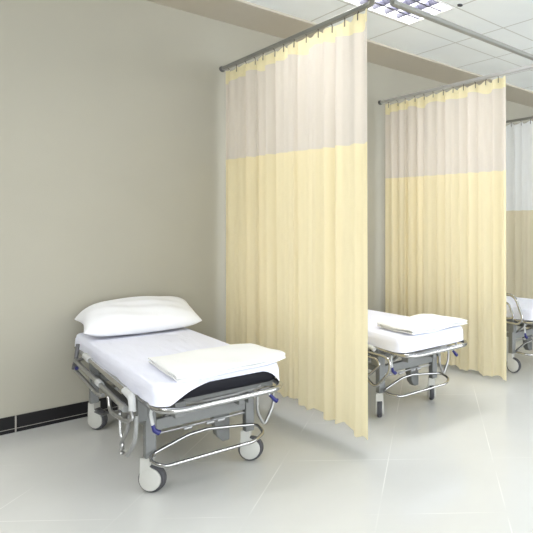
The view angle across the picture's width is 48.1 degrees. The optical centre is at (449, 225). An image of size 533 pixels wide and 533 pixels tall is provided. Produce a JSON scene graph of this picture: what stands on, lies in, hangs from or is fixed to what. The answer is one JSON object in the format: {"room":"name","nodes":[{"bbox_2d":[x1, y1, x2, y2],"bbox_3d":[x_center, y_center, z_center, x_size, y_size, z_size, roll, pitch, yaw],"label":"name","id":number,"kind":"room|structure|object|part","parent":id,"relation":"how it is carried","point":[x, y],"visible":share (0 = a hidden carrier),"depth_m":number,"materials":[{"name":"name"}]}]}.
{"room":"hospital room","nodes":[
{"label":"hospital room","id":0,"kind":"room"},
{"bbox_2d":[0,0,532,417],"bbox_3d":[-0.662,-0.250,6.292,0.150,3.300,16.700,0,0,43],"label":"wall","id":1,"kind":"structure","parent":0,"point":[113,112],"depth_m":4.14,"materials":[{"name":"paint"}]},
{"bbox_2d":[0,350,370,434],"bbox_3d":[-0.603,1.344,6.236,0.012,0.112,16.700,0,0,43],"label":"baseboard","id":2,"kind":"structure","parent":1,"relation":"attached to","point":[31,420],"depth_m":3.84,"materials":[{"name":"black plastic"}]},
{"bbox_2d":[146,0,532,107],"bbox_3d":[-0.417,-1.790,6.063,0.520,0.020,16.700,0,0,43],"label":"ceiling beam","id":3,"kind":"structure","parent":1,"relation":"attached to","point":[241,13],"depth_m":5.03,"materials":[{"name":"paint"}]},
{"bbox_2d":[378,64,532,104],"bbox_3d":[0.007,-1.365,5.325,2.147,0.052,0.052,0,0,43],"label":"rail","id":4,"kind":"object","parent":1,"relation":"attached to","point":[526,67],"visible":1,"depth_m":5.22,"materials":[{"name":"grey metal"}]},
{"bbox_2d":[385,76,506,380],"bbox_3d":[-0.084,0.013,5.441,1.655,2.737,0.106,0,0,43],"label":"privacy curtain","id":5,"kind":"object","parent":4,"relation":"hanging from","point":[445,152],"visible":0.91,"depth_m":5.30,"materials":[{"name":"yellow fabric"}]},
{"bbox_2d":[506,116,532,122],"bbox_3d":[1.269,-1.365,6.679,2.147,0.052,0.052,0,0,43],"label":"rail","id":6,"kind":"object","parent":1,"relation":"attached to","point":[531,117],"visible":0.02,"depth_m":7.01,"materials":[{"name":"grey metal"}]},
{"bbox_2d":[506,119,532,328],"bbox_3d":[1.206,-0.012,6.733,1.820,2.687,0.060,0,0,43],"label":"privacy curtain","id":7,"kind":"object","parent":6,"relation":"hanging from","point":[519,137],"visible":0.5,"depth_m":7.04,"materials":[{"name":"beige fabric"}]},
{"bbox_2d":[0,326,532,532],"bbox_3d":[2.373,1.460,3.461,8.450,0.120,16.700,0,0,43],"label":"floor","id":8,"kind":"structure","parent":0,"point":[460,460],"depth_m":3.12,"materials":[{"name":"tile"}]},
{"bbox_2d":[72,329,282,491],"bbox_3d":[-1.798,1.098,3.489,0.832,0.603,1.918,0,0,-45],"label":"frame","id":9,"kind":"object","parent":8,"relation":"on","point":[152,477],"visible":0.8,"depth_m":2.98,"materials":[{"name":"metal"}]},
{"bbox_3d":[-2.433,0.875,3.592,0.058,0.157,0.315,0,0,-44],"label":"guard arm","id":10,"kind":"part","parent":9,"relation":"part of"},
{"bbox_3d":[-2.454,1.050,3.769,0.052,0.331,0.048,0,0,-45],"label":"leg","id":11,"kind":"part","parent":9,"relation":"part of","materials":[{"name":"grey metal"}]},
{"bbox_3d":[-2.063,0.872,3.284,0.029,0.040,1.330,0,0,-45],"label":"rail","id":12,"kind":"part","parent":9,"relation":"part of","materials":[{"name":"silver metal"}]},
{"bbox_3d":[-1.743,1.056,2.899,0.018,0.213,0.064,0,0,-44],"label":"release rod","id":13,"kind":"part","parent":9,"relation":"part of","materials":[{"name":"metal"}]},
{"bbox_3d":[-1.688,1.082,2.845,0.028,0.249,0.160,0,0,-44],"label":"release lever","id":14,"kind":"part","parent":9,"relation":"part of","materials":[{"name":"metal"}]},
{"bbox_3d":[-1.607,1.064,2.762,0.024,0.249,0.166,0,0,-44],"label":"release lever","id":15,"kind":"part","parent":9,"relation":"part of","materials":[{"name":"grey metal"}]},
{"bbox_3d":[-1.585,1.050,2.885,0.052,0.331,0.048,0,0,-44],"label":"leg","id":16,"kind":"part","parent":9,"relation":"part of","materials":[{"name":"grey metal"}]},
{"bbox_3d":[-1.490,0.950,2.733,0.026,0.103,0.016,0,0,-44],"label":"lever","id":17,"kind":"part","parent":9,"relation":"part of","materials":[{"name":"grey plastic"}]},
{"bbox_3d":[-1.476,1.023,2.747,0.048,0.061,0.028,0,0,-45],"label":"blue knob","id":18,"kind":"part","parent":9,"relation":"part of","materials":[{"name":"plastic"}]},
{"bbox_3d":[-1.380,0.925,2.777,0.055,0.080,0.070,0,0,-44],"label":"bracket plate","id":19,"kind":"part","parent":9,"relation":"part of","materials":[{"name":"grey metal"}]},
{"bbox_3d":[-1.249,0.888,2.926,0.687,0.047,0.345,0,0,-44],"label":"foot rail","id":20,"kind":"part","parent":9,"relation":"part of","materials":[{"name":"metal"}]},
{"bbox_3d":[-1.828,0.889,3.515,0.620,0.042,1.690,0,0,-44],"label":"deck frame","id":21,"kind":"part","parent":9,"relation":"part of","materials":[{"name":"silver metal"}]},
{"bbox_2d":[179,371,274,399],"bbox_3d":[-1.817,0.820,3.504,0.644,0.092,1.822,0,0,-44],"label":"mattress","id":22,"kind":"object","parent":9,"relation":"on","point":[230,383],"visible":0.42,"depth_m":2.88,"materials":[{"name":"black leather"}]},
{"bbox_2d":[75,327,278,406],"bbox_3d":[-1.818,0.821,3.504,0.681,0.110,1.855,0,0,-45],"label":"sheet","id":23,"kind":"object","parent":22,"relation":"on","point":[125,357],"visible":0.7,"depth_m":3.24,"materials":[{"name":"white fabric"}]},
{"bbox_2d":[74,296,201,335],"bbox_3d":[-2.270,0.643,4.004,0.752,0.231,0.474,0,0,-42],"label":"pillow","id":24,"kind":"object","parent":23,"relation":"on","point":[139,314],"visible":1,"depth_m":3.86,"materials":[{"name":"white fabric"}]},
{"bbox_2d":[148,343,285,382],"bbox_3d":[-1.283,0.738,3.040,0.618,0.055,0.542,0,0,-45],"label":"folded blanket","id":25,"kind":"object","parent":23,"relation":"on","point":[207,362],"visible":1,"depth_m":2.95,"materials":[{"name":"white fabric"}]},
{"bbox_3d":[-1.221,0.955,3.151,0.035,0.130,0.100,0,0,-44],"label":"bracket plate","id":26,"kind":"part","parent":9,"relation":"part of","materials":[{"name":"grey metal"}]},
{"bbox_3d":[-1.185,0.955,3.187,0.027,0.130,0.100,0,0,-44],"label":"bracket plate","id":27,"kind":"part","parent":9,"relation":"part of","materials":[{"name":"grey metal"}]},
{"bbox_3d":[-1.202,1.078,3.261,0.052,0.276,0.048,0,0,-44],"label":"leg","id":28,"kind":"part","parent":9,"relation":"part of","materials":[{"name":"grey metal"}]},
{"bbox_3d":[-1.029,1.002,3.185,0.061,0.065,0.028,0,0,-44],"label":"blue knob","id":29,"kind":"part","parent":9,"relation":"part of","materials":[{"name":"plastic"}]},
{"bbox_2d":[368,339,467,416],"bbox_3d":[-0.734,1.098,4.601,1.918,0.603,0.819,0,0,44],"label":"stretcher","id":30,"kind":"object","parent":8,"relation":"on","point":[410,361],"visible":0.42,"depth_m":4.01,"materials":[{"name":"metal"}]},
{"bbox_3d":[-0.509,1.050,3.998,0.048,0.331,0.052,0,0,44],"label":"leg","id":31,"kind":"part","parent":30,"relation":"part of","materials":[{"name":"grey metal"}]},
{"bbox_3d":[-0.302,0.925,3.896,0.070,0.080,0.055,0,0,44],"label":"bracket plate","id":32,"kind":"part","parent":30,"relation":"part of","materials":[{"name":"grey metal"}]},
{"bbox_2d":[368,310,462,352],"bbox_3d":[-0.758,0.820,4.612,1.855,0.107,0.680,0,0,44],"label":"sheet","id":33,"kind":"object","parent":30,"relation":"on","point":[398,342],"visible":0.46,"depth_m":3.94,"materials":[{"name":"white fabric"}]},
{"bbox_2d":[377,314,467,334],"bbox_3d":[-0.207,0.737,4.157,0.458,0.056,0.628,0,0,44],"label":"folded blanket","id":34,"kind":"object","parent":33,"relation":"on","point":[419,323],"visible":1,"depth_m":4.05,"materials":[{"name":"white fabric"}]},
{"bbox_3d":[-0.175,0.888,4.048,0.345,0.047,0.687,0,0,44],"label":"foot rail","id":35,"kind":"part","parent":30,"relation":"part of","materials":[{"name":"metal"}]},
{"bbox_3d":[-0.137,1.078,4.384,0.048,0.276,0.052,0,0,44],"label":"leg","id":36,"kind":"part","parent":30,"relation":"part of","materials":[{"name":"grey metal"}]},
{"bbox_2d":[506,293,532,372],"bbox_3d":[0.363,1.014,5.838,1.918,0.772,0.804,0,0,43],"label":"stretcher","id":37,"kind":"object","parent":8,"relation":"on","point":[513,364],"visible":0.35,"depth_m":5.20,"materials":[{"name":"metal"}]},
{"bbox_3d":[0.593,1.050,5.233,0.048,0.331,0.052,0,0,43],"label":"leg","id":38,"kind":"part","parent":37,"relation":"part of","materials":[{"name":"grey metal"}]},
{"bbox_2d":[506,296,532,320],"bbox_3d":[0.334,0.820,5.842,1.855,0.107,0.682,0,0,43],"label":"sheet","id":39,"kind":"object","parent":37,"relation":"on","point":[526,304],"visible":0.1,"depth_m":5.18,"materials":[{"name":"white fabric"}]},
{"bbox_3d":[0.927,0.888,5.289,0.345,0.047,0.687,0,0,43],"label":"foot rail","id":40,"kind":"part","parent":37,"relation":"part of","materials":[{"name":"metal"}]},
{"bbox_2d":[244,0,532,90],"bbox_3d":[2.428,-1.850,3.410,8.300,0.100,16.700,0,0,43],"label":"ceiling","id":41,"kind":"structure","parent":0,"point":[509,22],"depth_m":5.04,"materials":[{"name":"white tile"}]},
{"bbox_2d":[219,0,374,71],"bbox_3d":[-2.336,-1.569,2.784,2.187,0.461,3.426,0,0,43],"label":"rail","id":42,"kind":"object","parent":41,"relation":"hanging from","point":[370,3],"visible":1,"depth_m":3.86,"materials":[{"name":"grey metal"}]},
{"bbox_2d":[226,9,367,439],"bbox_3d":[-1.198,-0.015,4.048,1.965,2.678,0.089,0,0,43],"label":"privacy curtain","id":43,"kind":"object","parent":42,"relation":"hanging from","point":[297,241],"visible":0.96,"depth_m":3.86,"materials":[{"name":"yellow fabric"}]},
{"bbox_2d":[342,0,454,24],"bbox_3d":[-0.587,-1.838,4.239,0.558,0.088,1.248,0,0,43],"label":"ceiling light","id":44,"kind":"object","parent":41,"relation":"attached to","point":[382,7],"visible":0.8,"depth_m":4.56,"materials":[{"name":"white plastic"}]},
{"bbox_2d":[390,0,532,60],"bbox_3d":[1.692,-1.575,5.532,0.044,0.451,6.000,0,0,43],"label":"rail","id":45,"kind":"object","parent":41,"relation":"hanging from","point":[397,4],"visible":1,"depth_m":3.75,"materials":[{"name":"grey metal"}]}
]}

